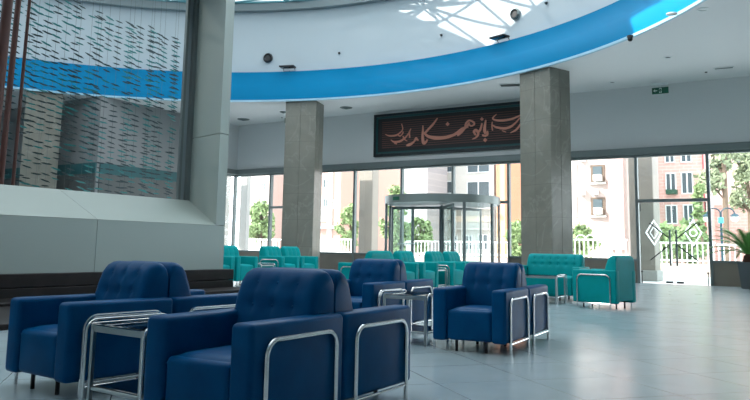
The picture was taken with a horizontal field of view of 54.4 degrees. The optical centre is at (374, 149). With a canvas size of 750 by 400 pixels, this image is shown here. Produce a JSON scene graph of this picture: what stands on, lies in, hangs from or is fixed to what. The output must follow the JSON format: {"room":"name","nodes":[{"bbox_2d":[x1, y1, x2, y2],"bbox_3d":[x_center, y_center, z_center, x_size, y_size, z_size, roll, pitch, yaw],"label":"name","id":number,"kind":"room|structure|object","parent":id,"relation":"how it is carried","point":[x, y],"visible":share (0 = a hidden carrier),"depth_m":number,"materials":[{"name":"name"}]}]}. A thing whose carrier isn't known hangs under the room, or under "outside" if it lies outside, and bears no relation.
{"room":"public hall","nodes":[
{"label":"public hall","id":0,"kind":"room"},
{"bbox_2d":[0,97,94,168],"bbox_3d":[-11.986,1.236,25.659,6.500,5.660,0.300,-4,-9,32],"label":"wall","id":1,"kind":"structure","parent":0,"point":[75,159],"depth_m":24.69,"materials":[{"name":"grey paint"}]},
{"bbox_2d":[4,173,95,191],"bbox_3d":[-11.928,2.473,25.241,6.700,3.100,0.040,-4,-9,32],"label":"trim","id":2,"kind":"structure","parent":1,"relation":"attached to","point":[61,184],"depth_m":24.20,"materials":[{"name":"grey stone"}]},
{"bbox_2d":[4,162,96,177],"bbox_3d":[-11.903,0.762,25.462,6.700,0.350,0.060,-4,-9,32],"label":"trim","id":3,"kind":"structure","parent":1,"relation":"attached to","point":[78,168],"depth_m":24.27,"materials":[{"name":"teal"}]},
{"bbox_2d":[0,0,234,273],"bbox_3d":[-6.531,-1.619,8.753,1.120,6.176,13.390,-4,-9,32],"label":"wall","id":4,"kind":"structure","parent":0,"point":[43,230],"depth_m":12.63,"materials":[{"name":"grey metal"}]},
{"bbox_2d":[91,96,238,192],"bbox_3d":[-7.355,1.448,26.639,0.300,5.660,6.900,-4,-9,32],"label":"wall","id":5,"kind":"structure","parent":0,"point":[163,118],"depth_m":25.26,"materials":[{"name":"grey paint"}]},
{"bbox_2d":[98,174,175,198],"bbox_3d":[-7.804,2.576,25.473,0.040,3.100,4.540,-4,-9,32],"label":"trim","id":6,"kind":"structure","parent":5,"relation":"attached to","point":[161,184],"depth_m":24.97,"materials":[{"name":"grey stone"}]},
{"bbox_2d":[99,163,176,181],"bbox_3d":[-7.766,0.866,25.696,0.060,0.350,4.540,-4,-9,32],"label":"trim","id":7,"kind":"structure","parent":5,"relation":"attached to","point":[114,167],"depth_m":25.03,"materials":[{"name":"teal"}]},
{"bbox_2d":[227,168,236,174],"bbox_3d":[-6.063,0.782,28.428,0.160,0.200,1.830,-4,-9,32],"label":"trim","id":8,"kind":"structure","parent":5,"relation":"attached to","point":[229,171],"depth_m":28.93,"materials":[{"name":"grey metal"}]},
{"bbox_2d":[0,0,618,71],"bbox_3d":[-5.496,-5.253,13.158,25.040,2.650,25.040,-4,-9,32],"label":"ceiling","id":9,"kind":"structure","parent":0,"point":[391,31],"depth_m":24.19,"materials":[{"name":"grey paint"}]},
{"bbox_2d":[66,0,388,12],"bbox_3d":[-5.475,-6.466,13.320,25.200,0.240,25.200,-4,-9,32],"label":"trim","id":10,"kind":"structure","parent":9,"relation":"attached to","point":[140,4],"depth_m":24.76,"materials":[{"name":"grey paint"}]},
{"bbox_2d":[147,0,313,3],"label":"window","id":11,"kind":"structure","parent":9,"relation":"in","point":[178,1],"depth_m":24.92,"materials":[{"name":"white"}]},
{"bbox_2d":[263,53,272,62],"bbox_3d":[-3.662,-3.148,24.921,0.340,0.340,0.060,0,-8,9],"label":"wall speaker","id":12,"kind":"object","parent":9,"relation":"attached to","point":[268,57],"visible":1,"depth_m":24.92,"materials":[{"name":"black plastic"}]},
{"bbox_2d":[264,54,270,60],"bbox_3d":[-3.663,-3.150,24.911,0.265,0.265,0.040,0,-8,9],"label":"grille","id":13,"kind":"object","parent":12,"relation":"attached to","point":[267,57],"depth_m":24.92,"materials":[{"name":"black plastic"}]},
{"bbox_2d":[5,0,696,99],"bbox_3d":[-5.523,-3.736,12.955,24.480,1.050,24.480,-4,-9,32],"label":"trim","id":14,"kind":"structure","parent":9,"relation":"attached to","point":[617,20],"depth_m":22.74,"materials":[{"name":"blue paint"}]},
{"bbox_2d":[279,65,295,71],"bbox_3d":[-2.934,-2.742,24.595,0.520,0.155,0.380,-1,-8,12],"label":"floodlight","id":15,"kind":"object","parent":14,"relation":"on","point":[283,67],"visible":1,"depth_m":24.49,"materials":[{"name":"black plastic"}]},
{"bbox_2d":[279,65,295,68],"bbox_3d":[-2.942,-2.796,24.563,0.520,0.055,0.300,-1,-8,12],"label":"lamp","id":16,"kind":"object","parent":15,"relation":"on","point":[281,66],"depth_m":24.48,"materials":[{"name":"black plastic"}]},
{"bbox_2d":[489,34,509,42],"bbox_3d":[3.558,-3.146,20.724,0.380,0.155,0.520,7,-10,-40],"label":"floodlight","id":17,"kind":"object","parent":14,"relation":"on","point":[500,36],"visible":0.82,"depth_m":20.61,"materials":[{"name":"black plastic"}]},
{"bbox_2d":[489,34,509,38],"bbox_3d":[3.529,-3.200,20.705,0.300,0.055,0.520,7,-10,-40],"label":"lamp","id":18,"kind":"object","parent":17,"relation":"on","point":[501,36],"depth_m":20.60,"materials":[{"name":"black plastic"}]},
{"bbox_2d":[510,8,519,19],"bbox_3d":[3.923,-3.837,20.561,0.060,0.340,0.340,7,-10,-38],"label":"wall speaker","id":19,"kind":"object","parent":9,"relation":"attached to","point":[514,14],"visible":1,"depth_m":20.55,"materials":[{"name":"grey metal"}]},
{"bbox_2d":[510,9,516,17],"bbox_3d":[3.916,-3.838,20.555,0.040,0.265,0.265,7,-10,-38],"label":"grille","id":20,"kind":"object","parent":19,"relation":"attached to","point":[513,14],"depth_m":20.58,"materials":[{"name":"black plastic"}]},
{"bbox_2d":[5,0,706,101],"bbox_3d":[-5.531,-3.237,12.888,23.840,0.067,23.840,-4,-9,32],"label":"trim","id":21,"kind":"structure","parent":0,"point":[698,2],"depth_m":21.21,"materials":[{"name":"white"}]},
{"bbox_2d":[0,281,749,399],"bbox_3d":[-4.457,2.411,11.363,34.200,0.200,28.950,-4,-9,32],"label":"floor","id":22,"kind":"structure","parent":0,"point":[676,341],"depth_m":5.85,"materials":[{"name":"tile"}]},
{"bbox_2d":[0,0,12,130],"bbox_3d":[-6.136,-1.417,12.007,0.170,7.502,0.252,-4,-9,32],"label":"wooden post","id":23,"kind":"object","parent":22,"relation":"on","point":[7,5],"visible":1,"depth_m":12.00,"materials":[{"name":"brown wood"}]},
{"bbox_2d":[0,0,21,184],"bbox_3d":[-6.173,-1.363,12.417,0.100,7.501,0.185,-4,-9,32],"label":"wooden post","id":24,"kind":"object","parent":22,"relation":"on","point":[9,90],"visible":1,"depth_m":12.32,"materials":[{"name":"brown wood"}]},
{"bbox_2d":[11,0,30,185],"bbox_3d":[-6.090,-1.331,12.641,0.060,7.500,0.117,-4,-9,32],"label":"wooden post","id":25,"kind":"object","parent":22,"relation":"on","point":[29,1],"visible":0.59,"depth_m":12.56,"materials":[{"name":"brown wood"}]},
{"bbox_2d":[19,91,62,188],"bbox_3d":[-10.884,0.977,23.577,1.080,5.660,0.780,5,-8,-25],"label":"marble column","id":26,"kind":"structure","parent":22,"relation":"on","point":[41,168],"depth_m":23.39,"materials":[{"name":"grey stone"}]},
{"bbox_2d":[5,261,172,399],"bbox_3d":[-1.747,1.065,4.507,0.701,0.743,0.720,-5,-9,36],"label":"armchair","id":27,"kind":"object","parent":22,"relation":"on","point":[46,334],"visible":0.74,"depth_m":4.31,"materials":[{"name":"blue leather"}]},
{"bbox_2d":[31,324,57,331],"bbox_3d":[-1.797,1.086,4.435,0.391,0.052,0.524,-5,-9,36],"label":"seat cushion","id":28,"kind":"object","parent":27,"relation":"on","point":[34,327],"depth_m":4.30,"materials":[{"name":"blue leather"}]},
{"bbox_2d":[0,269,239,330],"bbox_3d":[-5.554,1.625,7.971,4.200,0.420,13.900,-4,-9,32],"label":"platform","id":29,"kind":"object","parent":22,"relation":"on","point":[212,281],"visible":0.26,"depth_m":10.53,"materials":[{"name":"brown wood"}]},
{"bbox_2d":[81,313,165,399],"bbox_3d":[-1.160,1.132,3.878,0.489,0.464,0.557,-5,-9,36],"label":"side table","id":30,"kind":"object","parent":22,"relation":"on","point":[135,386],"visible":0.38,"depth_m":3.77,"materials":[{"name":"silver metal"}]},
{"bbox_2d":[95,378,144,395],"bbox_3d":[-1.162,1.241,3.864,0.390,0.008,0.460,-5,-9,36],"label":"shelf","id":31,"kind":"object","parent":30,"relation":"attached to","point":[129,387],"depth_m":3.77,"materials":[{"name":"silver glass"}]},
{"bbox_2d":[138,261,237,312],"bbox_3d":[-1.321,1.151,5.088,0.701,0.743,0.720,-5,-9,36],"label":"armchair","id":32,"kind":"object","parent":22,"relation":"on","point":[185,299],"visible":0.09,"depth_m":4.76,"materials":[{"name":"blue leather"}]},
{"bbox_2d":[223,256,234,280],"bbox_3d":[-3.482,2.452,15.512,0.720,0.853,0.736,-4,-9,32],"label":"armchair","id":33,"kind":"object","parent":22,"relation":"on","point":[228,261],"visible":0.03,"depth_m":15.55,"materials":[{"name":"teal leather"}]},
{"bbox_2d":[224,245,257,284],"bbox_3d":[-3.084,2.543,16.142,0.720,0.853,0.736,-4,-9,32],"label":"armchair","id":34,"kind":"object","parent":22,"relation":"on","point":[243,265],"visible":0.42,"depth_m":16.15,"materials":[{"name":"teal leather"}]},
{"bbox_2d":[143,267,342,399],"bbox_3d":[-0.621,0.960,3.570,0.701,0.743,0.720,-4,-9,31],"label":"armchair","id":35,"kind":"object","parent":22,"relation":"on","point":[281,339],"visible":1,"depth_m":3.41,"materials":[{"name":"blue leather"}]},
{"bbox_2d":[166,345,230,371],"bbox_3d":[-0.666,0.980,3.494,0.391,0.052,0.524,-4,-9,31],"label":"seat cushion","id":36,"kind":"object","parent":35,"relation":"on","point":[192,358],"depth_m":3.33,"materials":[{"name":"blue leather"}]},
{"bbox_2d":[258,246,299,267],"bbox_3d":[-2.290,2.726,17.401,0.720,0.853,0.736,-4,-9,32],"label":"armchair","id":37,"kind":"object","parent":22,"relation":"on","point":[267,254],"visible":0.66,"depth_m":17.31,"materials":[{"name":"teal leather"}]},
{"bbox_2d":[280,246,317,268],"bbox_3d":[-1.888,2.818,18.040,0.720,0.853,0.736,-4,-9,32],"label":"armchair","id":38,"kind":"object","parent":22,"relation":"on","point":[304,261],"visible":0.48,"depth_m":18.06,"materials":[{"name":"teal leather"}]},
{"bbox_2d":[281,101,323,268],"bbox_3d":[-2.412,1.226,24.334,1.080,5.660,0.780,-1,-8,15],"label":"marble column","id":39,"kind":"structure","parent":22,"relation":"on","point":[304,120],"depth_m":24.04,"materials":[{"name":"grey stone"}]},
{"bbox_2d":[270,267,410,399],"bbox_3d":[-0.247,1.048,4.184,0.701,0.743,0.720,-4,-9,31],"label":"armchair","id":40,"kind":"object","parent":22,"relation":"on","point":[375,340],"visible":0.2,"depth_m":3.92,"materials":[{"name":"blue leather"}]},
{"bbox_2d":[338,251,389,278],"bbox_3d":[-0.199,2.248,13.377,0.720,0.805,0.736,-4,-9,32],"label":"armchair","id":41,"kind":"object","parent":22,"relation":"on","point":[343,267],"visible":0.14,"depth_m":13.19,"materials":[{"name":"teal leather"}]},
{"bbox_2d":[347,259,404,308],"bbox_3d":[-0.141,1.474,7.354,0.701,0.743,0.720,-3,-9,28],"label":"armchair","id":42,"kind":"object","parent":22,"relation":"on","point":[368,278],"visible":0.57,"depth_m":7.47,"materials":[{"name":"blue leather"}]},
{"bbox_2d":[351,296,361,300],"bbox_3d":[-0.181,1.494,7.276,0.391,0.052,0.524,-3,-9,28],"label":"seat cushion","id":43,"kind":"object","parent":42,"relation":"on","point":[354,298],"depth_m":7.12,"materials":[{"name":"blue leather"}]},
{"bbox_2d":[364,258,432,325],"bbox_3d":[0.199,1.565,7.988,0.701,0.743,0.720,-3,-9,28],"label":"armchair","id":44,"kind":"object","parent":22,"relation":"on","point":[419,285],"visible":0.11,"depth_m":7.77,"materials":[{"name":"blue leather"}]},
{"bbox_2d":[388,251,418,279],"bbox_3d":[0.371,2.359,14.133,0.720,0.805,0.736,-4,-9,32],"label":"armchair","id":45,"kind":"object","parent":22,"relation":"on","point":[412,269],"visible":0.09,"depth_m":14.17,"materials":[{"name":"teal leather"}]},
{"bbox_2d":[380,289,451,346],"bbox_3d":[0.387,1.553,6.820,0.489,0.464,0.557,-3,-9,29],"label":"side table","id":46,"kind":"object","parent":22,"relation":"on","point":[409,295],"visible":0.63,"depth_m":6.64,"materials":[{"name":"silver glass"}]},
{"bbox_2d":[410,325,432,331],"bbox_3d":[0.385,1.662,6.805,0.390,0.008,0.460,-3,-9,29],"label":"shelf","id":47,"kind":"object","parent":46,"relation":"attached to","point":[413,328],"depth_m":6.74,"materials":[{"name":"glass"}]},
{"bbox_2d":[393,251,438,287],"bbox_3d":[0.822,2.462,14.847,0.720,0.805,0.736,-4,-9,32],"label":"armchair","id":48,"kind":"object","parent":22,"relation":"on","point":[427,270],"visible":0.33,"depth_m":14.81,"materials":[{"name":"teal leather"}]},
{"bbox_2d":[384,193,499,261],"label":"door","id":49,"kind":"structure","parent":22,"relation":"on","point":[441,201],"depth_m":22.21,"materials":[{"name":"grey"}]},
{"bbox_2d":[424,251,465,287],"bbox_3d":[1.536,2.627,15.980,0.720,0.805,0.736,-4,-9,32],"label":"armchair","id":50,"kind":"object","parent":22,"relation":"on","point":[454,272],"visible":0.59,"depth_m":15.68,"materials":[{"name":"teal leather"}]},
{"bbox_2d":[442,251,477,286],"bbox_3d":[1.986,2.730,16.694,0.720,0.805,0.736,-4,-9,32],"label":"armchair","id":51,"kind":"object","parent":22,"relation":"on","point":[453,256],"visible":0.32,"depth_m":16.73,"materials":[{"name":"teal leather"}]},
{"bbox_2d":[433,262,529,354],"bbox_3d":[0.947,1.375,6.467,0.701,0.743,0.720,-3,-9,27],"label":"armchair","id":52,"kind":"object","parent":22,"relation":"on","point":[491,303],"visible":1,"depth_m":6.27,"materials":[{"name":"blue leather"}]},
{"bbox_2d":[453,305,491,310],"bbox_3d":[0.908,1.394,6.388,0.391,0.052,0.524,-3,-9,27],"label":"seat cushion","id":53,"kind":"object","parent":52,"relation":"on","point":[455,307],"depth_m":6.26,"materials":[{"name":"blue leather"}]},
{"bbox_2d":[495,262,548,345],"bbox_3d":[1.276,1.466,7.107,0.701,0.743,0.720,-3,-9,27],"label":"armchair","id":54,"kind":"object","parent":22,"relation":"on","point":[538,297],"visible":0.11,"depth_m":6.88,"materials":[{"name":"blue leather"}]},
{"bbox_2d":[520,67,572,264],"bbox_3d":[4.555,0.698,19.479,0.780,5.660,1.080,6,-9,-34],"label":"marble column","id":55,"kind":"structure","parent":22,"relation":"on","point":[545,130],"depth_m":19.19,"materials":[{"name":"grey stone"}]},
{"bbox_2d":[525,274,567,304],"bbox_3d":[2.688,2.319,12.285,0.949,0.474,0.537,-4,-9,31],"label":"coffee table","id":56,"kind":"object","parent":22,"relation":"on","point":[555,277],"visible":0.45,"depth_m":12.07,"materials":[{"name":"silver metal"}]},
{"bbox_2d":[523,253,589,300],"bbox_3d":[3.165,2.274,13.134,1.266,0.805,0.720,-4,-9,31],"label":"loveseat","id":57,"kind":"object","parent":22,"relation":"on","point":[542,264],"visible":0.66,"depth_m":13.20,"materials":[{"name":"teal leather"}]},
{"bbox_2d":[573,256,635,309],"bbox_3d":[3.573,2.047,11.385,0.720,0.805,0.736,-6,-11,44],"label":"armchair","id":58,"kind":"object","parent":22,"relation":"on","point":[614,284],"visible":1,"depth_m":11.12,"materials":[{"name":"teal leather"}]},
{"bbox_2d":[701,226,749,288],"bbox_3d":[9.422,2.700,18.408,2.139,1.576,2.086,-4,-9,32],"label":"potted palm","id":59,"kind":"object","parent":22,"relation":"on","point":[743,243],"visible":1,"depth_m":18.26,"materials":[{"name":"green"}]},
{"bbox_2d":[3,0,749,125],"bbox_3d":[-4.355,-3.446,12.147,34.200,0.300,28.950,-4,-9,32],"label":"ceiling","id":60,"kind":"structure","parent":0,"point":[697,42],"depth_m":19.32,"materials":[{"name":"white paint"}]},
{"bbox_2d":[0,0,193,197],"bbox_3d":[-6.560,-1.522,13.535,0.233,5.500,9.678,-4,-9,32],"label":"sculpture","id":61,"kind":"object","parent":60,"relation":"hanging from","point":[32,2],"visible":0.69,"depth_m":14.89,"materials":[{"name":"grey metal"}]},
{"bbox_2d":[499,83,519,86],"bbox_3d":[4.017,-1.902,21.384,0.720,0.020,0.400,-1,-8,15],"label":"ceiling vent","id":62,"kind":"object","parent":60,"relation":"in","point":[505,84],"visible":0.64,"depth_m":21.41,"materials":[{"name":"white metal"}]},
{"bbox_2d":[650,82,668,94],"bbox_3d":[7.981,-1.728,20.468,0.470,0.310,0.100,-4,-9,32],"label":"exit sign","id":63,"kind":"object","parent":60,"relation":"hanging from","point":[660,90],"visible":1,"depth_m":20.43,"materials":[{"name":"teal"}]},
{"bbox_2d":[713,66,733,69],"bbox_3d":[9.077,-2.132,19.001,0.480,0.020,0.180,-3,-8,26],"label":"ceiling vent","id":64,"kind":"object","parent":60,"relation":"in","point":[729,67],"visible":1,"depth_m":18.99,"materials":[{"name":"white metal"}]},
{"bbox_2d":[237,76,749,169],"bbox_3d":[6.108,-0.741,22.398,27.550,1.980,0.300,-4,-9,32],"label":"wall","id":65,"kind":"structure","parent":0,"point":[715,110],"depth_m":21.62,"materials":[{"name":"white paint"}]},
{"bbox_2d":[231,173,269,257],"bbox_3d":[-4.862,2.772,28.663,1.870,3.660,0.180,-4,-9,32],"label":"window","id":66,"kind":"structure","parent":65,"relation":"in","point":[241,252],"depth_m":29.04,"materials":[{"name":"grey metal"}]},
{"bbox_2d":[267,173,283,245],"bbox_3d":[-3.242,2.665,27.657,1.950,3.660,0.180,-4,-9,32],"label":"window","id":67,"kind":"structure","parent":65,"relation":"in","point":[271,184],"depth_m":28.12,"materials":[{"name":"grey metal"}]},
{"bbox_2d":[320,169,353,269],"bbox_3d":[-1.587,2.557,26.630,1.950,3.660,0.180,-4,-9,32],"label":"window","id":68,"kind":"structure","parent":65,"relation":"in","point":[328,260],"depth_m":26.34,"materials":[{"name":"grey metal"}]},
{"bbox_2d":[352,167,399,261],"bbox_3d":[0.067,2.448,25.603,1.950,3.660,0.180,-4,-9,32],"label":"window","id":69,"kind":"structure","parent":65,"relation":"in","point":[355,255],"depth_m":26.00,"materials":[{"name":"grey metal"}]},
{"bbox_2d":[399,164,450,250],"bbox_3d":[1.715,2.338,24.567,1.950,3.660,0.160,-4,-9,32],"label":"window","id":70,"kind":"structure","parent":65,"relation":"in","point":[402,169],"depth_m":25.00,"materials":[{"name":"grey metal"}]},
{"bbox_2d":[373,101,519,156],"bbox_3d":[2.811,-0.679,24.230,6.680,1.510,0.100,-4,-9,32],"label":"calligraphy panel","id":71,"kind":"object","parent":65,"relation":"attached to","point":[486,127],"visible":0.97,"depth_m":24.41,"materials":[{"name":"black wood"}]},
{"bbox_2d":[451,161,506,250],"bbox_3d":[3.369,2.230,23.540,1.950,3.660,0.160,-4,-9,32],"label":"window","id":72,"kind":"structure","parent":65,"relation":"in","point":[453,166],"depth_m":23.96,"materials":[{"name":"grey metal"}]},
{"bbox_2d":[237,141,749,174],"bbox_3d":[5.963,0.147,22.117,27.200,0.200,0.150,-4,-9,32],"label":"trim","id":73,"kind":"structure","parent":65,"relation":"attached to","point":[733,145],"depth_m":23.11,"materials":[{"name":"grey metal"}]},
{"bbox_2d":[507,161,520,263],"bbox_3d":[5.029,2.123,22.521,1.950,3.660,0.180,-4,-9,32],"label":"window","id":74,"kind":"structure","parent":65,"relation":"in","point":[510,259],"depth_m":22.95,"materials":[{"name":"grey metal"}]},
{"bbox_2d":[571,155,637,282],"bbox_3d":[6.683,2.014,21.494,1.950,3.660,0.180,-4,-9,32],"label":"window","id":75,"kind":"structure","parent":65,"relation":"in","point":[592,263],"depth_m":21.41,"materials":[{"name":"grey metal"}]},
{"bbox_2d":[634,151,708,285],"bbox_3d":[8.303,1.904,20.461,1.900,3.660,0.186,-4,-9,32],"label":"door","id":76,"kind":"structure","parent":65,"relation":"in","point":[637,200],"depth_m":20.64,"materials":[{"name":"grey metal"}]},
{"bbox_2d":[705,149,749,286],"bbox_3d":[9.940,1.800,19.472,1.930,3.660,0.180,-4,-9,32],"label":"window","id":77,"kind":"structure","parent":65,"relation":"in","point":[722,273],"depth_m":19.66,"materials":[{"name":"grey metal"}]},
{"bbox_2d":[643,276,710,284],"bbox_3d":[22.223,9.862,63.226,120.000,0.210,87.900,-4,-9,32],"label":"forecourt","id":78,"kind":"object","parent":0,"point":[687,280],"depth_m":24.09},
{"bbox_2d":[224,176,230,244],"bbox_3d":[-7.342,0.752,33.878,1.559,9.040,0.620,-4,-9,32],"label":"column","id":79,"kind":"structure","parent":78,"relation":"on","point":[228,190],"depth_m":33.29,"materials":[{"name":"grey stone"}]},
{"bbox_2d":[238,176,250,249],"bbox_3d":[-5.751,0.628,32.744,0.522,9.040,0.370,-4,-9,32],"label":"column","id":80,"kind":"structure","parent":78,"relation":"on","point":[243,244],"depth_m":32.34,"materials":[{"name":"grey stone"}]},
{"bbox_2d":[236,239,280,249],"bbox_3d":[-6.414,5.529,40.164,3.315,1.270,0.400,-4,-9,32],"label":"fence","id":81,"kind":"object","parent":78,"relation":"on","point":[236,239],"visible":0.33,"depth_m":40.22,"materials":[{"name":"white metal"}]},
{"bbox_2d":[238,175,282,248],"bbox_3d":[-8.152,2.860,73.683,3.840,15.390,12.200,-4,-9,32],"label":"apartment building","id":82,"kind":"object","parent":78,"relation":"on","point":[259,184],"visible":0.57,"depth_m":68.34,"materials":[{"name":"paint"}]},
{"bbox_2d":[249,198,275,246],"bbox_3d":[-6.859,4.804,44.103,2.059,3.742,2.315,0,-8,8],"label":"tree","id":83,"kind":"object","parent":78,"relation":"on","point":[258,229],"visible":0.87,"depth_m":43.91,"materials":[{"name":"green plant"}]},
{"bbox_2d":[320,239,351,251],"bbox_3d":[-2.123,5.223,37.502,2.180,1.320,0.400,-4,-9,32],"label":"fence","id":84,"kind":"object","parent":78,"relation":"on","point":[320,239],"visible":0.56,"depth_m":37.46,"materials":[{"name":"white metal"}]},
{"bbox_2d":[333,203,358,250],"bbox_3d":[-1.744,5.362,47.828,1.806,3.801,1.625,5,-9,-27],"label":"tree","id":85,"kind":"object","parent":78,"relation":"on","point":[346,214],"visible":0.69,"depth_m":47.67,"materials":[{"name":"green plant"}]},
{"bbox_2d":[320,169,399,252],"bbox_3d":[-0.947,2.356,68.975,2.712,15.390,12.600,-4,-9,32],"label":"apartment building","id":86,"kind":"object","parent":78,"relation":"on","point":[337,187],"visible":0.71,"depth_m":63.91,"materials":[{"name":"brown paint"}]},
{"bbox_2d":[358,170,378,252],"bbox_3d":[-0.209,0.284,29.449,0.751,9.040,0.620,-4,-9,32],"label":"column","id":87,"kind":"structure","parent":78,"relation":"on","point":[369,180],"depth_m":28.95,"materials":[{"name":"stone"}]},
{"bbox_2d":[378,184,410,252],"bbox_3d":[1.248,4.439,43.925,2.220,4.699,2.148,-4,-9,32],"label":"tree","id":88,"kind":"object","parent":78,"relation":"on","point":[394,190],"visible":0.47,"depth_m":43.60,"materials":[{"name":"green plant"}]},
{"bbox_2d":[404,215,433,255],"bbox_3d":[2.733,5.513,45.154,1.911,2.948,1.819,0,-8,6],"label":"tree","id":89,"kind":"object","parent":78,"relation":"on","point":[426,234],"visible":0.71,"depth_m":45.01,"materials":[{"name":"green plant"}]},
{"bbox_2d":[404,167,446,255],"bbox_3d":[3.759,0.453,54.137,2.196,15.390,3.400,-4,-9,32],"label":"block building","id":90,"kind":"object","parent":78,"relation":"on","point":[418,180],"visible":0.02,"depth_m":52.71,"materials":[{"name":"white paint"}]},
{"bbox_2d":[406,241,506,262],"bbox_3d":[3.723,4.864,33.869,5.207,1.270,0.400,-4,-9,32],"label":"fence","id":91,"kind":"object","parent":78,"relation":"on","point":[417,258],"visible":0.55,"depth_m":33.41,"materials":[{"name":"white metal"}]},
{"bbox_2d":[447,165,495,257],"bbox_3d":[9.461,0.355,60.203,5.709,17.390,12.800,-4,-9,32],"label":"apartment building","id":92,"kind":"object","parent":78,"relation":"on","point":[480,179],"visible":0.23,"depth_m":54.22,"materials":[{"name":"white paint"}]},
{"bbox_2d":[496,163,520,257],"bbox_3d":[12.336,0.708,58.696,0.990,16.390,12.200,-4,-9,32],"label":"building","id":93,"kind":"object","parent":78,"relation":"on","point":[501,169],"visible":0.02,"depth_m":53.50,"materials":[{"name":"brown"}]},
{"bbox_2d":[503,219,520,255],"bbox_3d":[7.377,4.803,37.594,1.514,2.512,1.556,-4,-9,32],"label":"tree","id":94,"kind":"object","parent":78,"relation":"on","point":[516,226],"visible":0.52,"depth_m":37.29,"materials":[{"name":"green plant"}]},
{"bbox_2d":[573,221,601,257],"bbox_3d":[10.774,4.919,37.877,1.602,2.473,1.709,4,-8,-22],"label":"bush","id":95,"kind":"object","parent":78,"relation":"on","point":[578,229],"visible":0.66,"depth_m":37.59,"materials":[{"name":"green plant"}]},
{"bbox_2d":[571,158,630,257],"bbox_3d":[16.164,-0.010,49.062,4.314,15.390,12.500,-4,-9,32],"label":"apartment building","id":96,"kind":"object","parent":78,"relation":"on","point":[594,206],"visible":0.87,"depth_m":43.28,"materials":[{"name":"paint"}]},
{"bbox_2d":[574,234,627,257],"bbox_3d":[9.383,4.325,30.379,2.221,1.609,0.400,-4,-9,32],"label":"fence","id":97,"kind":"object","parent":78,"relation":"on","point":[576,239],"visible":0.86,"depth_m":30.40,"materials":[{"name":"white metal"}]},
{"bbox_2d":[616,174,619,255],"bbox_3d":[11.650,3.458,35.030,0.074,4.640,0.074,6,-9,-35],"label":"utility pole","id":98,"kind":"object","parent":78,"relation":"on","point":[616,174],"visible":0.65,"depth_m":35.05,"materials":[{"name":"white metal"}]},
{"bbox_2d":[628,157,662,281],"bbox_3d":[8.789,-0.283,24.036,0.871,9.040,0.920,-4,-9,32],"label":"column","id":99,"kind":"structure","parent":78,"relation":"on","point":[647,166],"depth_m":23.38,"materials":[{"name":"stone"}]},
{"bbox_2d":[659,221,680,262],"bbox_3d":[14.784,4.912,37.624,1.751,2.559,2.451,4,-8,-24],"label":"bush","id":100,"kind":"object","parent":78,"relation":"on","point":[664,227],"visible":0.37,"depth_m":37.20,"materials":[{"name":"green plant"}]},
{"bbox_2d":[660,242,715,276],"bbox_3d":[11.836,4.302,28.835,2.968,1.330,0.400,-4,-9,32],"label":"fence","id":101,"kind":"object","parent":78,"relation":"on","point":[688,270],"visible":0.55,"depth_m":28.43,"materials":[{"name":"white metal"}]},
{"bbox_2d":[664,217,712,263],"bbox_3d":[16.548,4.954,38.791,2.576,2.847,2.548,-4,-9,32],"label":"bush","id":102,"kind":"object","parent":78,"relation":"on","point":[683,222],"visible":0.38,"depth_m":38.46,"materials":[{"name":"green plant"}]},
{"bbox_2d":[657,154,728,263],"bbox_3d":[21.905,-0.256,50.242,3.067,16.390,12.500,-4,-9,32],"label":"apartment building","id":103,"kind":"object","parent":78,"relation":"on","point":[676,180],"visible":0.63,"depth_m":45.05,"materials":[{"name":"pink brick"}]},
{"bbox_2d":[690,183,706,263],"bbox_3d":[15.145,3.599,33.964,0.763,4.203,1.039,3,-8,-17],"label":"tree","id":104,"kind":"object","parent":78,"relation":"on","point":[699,189],"visible":0.79,"depth_m":33.97,"materials":[{"name":"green plant"}]},
{"bbox_2d":[693,153,742,260],"bbox_3d":[18.056,1.814,38.390,2.424,9.014,2.610,-4,-9,32],"label":"tree","id":105,"kind":"object","parent":78,"relation":"on","point":[722,163],"visible":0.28,"depth_m":38.06,"materials":[{"name":"green plant"}]},
{"bbox_2d":[702,207,738,260],"bbox_3d":[14.172,3.722,29.828,1.440,2.743,0.390,-4,-9,32],"label":"street lamp","id":106,"kind":"object","parent":78,"relation":"on","point":[734,217],"visible":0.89,"depth_m":29.84,"materials":[{"name":"blue"}]},
{"bbox_2d":[717,244,741,260],"bbox_3d":[14.210,4.176,27.357,2.496,1.270,0.400,-4,-9,32],"label":"fence","id":107,"kind":"object","parent":78,"relation":"on","point":[729,245],"visible":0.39,"depth_m":27.88,"materials":[{"name":"white metal"}]},
{"bbox_2d":[714,205,747,260],"bbox_3d":[23.517,5.520,46.543,3.722,4.016,0.600,-4,-9,32],"label":"wall","id":108,"kind":"structure","parent":78,"relation":"on","point":[742,223],"depth_m":46.71,"materials":[{"name":"pink brick"}]},
{"bbox_2d":[727,159,744,196],"bbox_3d":[39.530,0.487,76.122,8.207,22.390,10.200,-4,-9,32],"label":"building","id":109,"kind":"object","parent":78,"relation":"on","point":[731,181],"visible":0.02,"depth_m":72.54,"materials":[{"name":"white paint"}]},
{"bbox_2d":[728,152,749,232],"bbox_3d":[21.359,3.199,41.961,1.805,7.331,2.315,8,-10,-40],"label":"tree","id":110,"kind":"object","parent":78,"relation":"on","point":[741,173],"visible":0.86,"depth_m":42.00,"materials":[{"name":"green plant"}]},
{"bbox_2d":[737,262,749,288],"bbox_3d":[9.397,3.152,18.332,0.469,0.660,0.469,-4,-9,32],"label":"planter","id":111,"kind":"object","parent":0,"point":[743,267],"depth_m":18.20,"materials":[{"name":"grey"}]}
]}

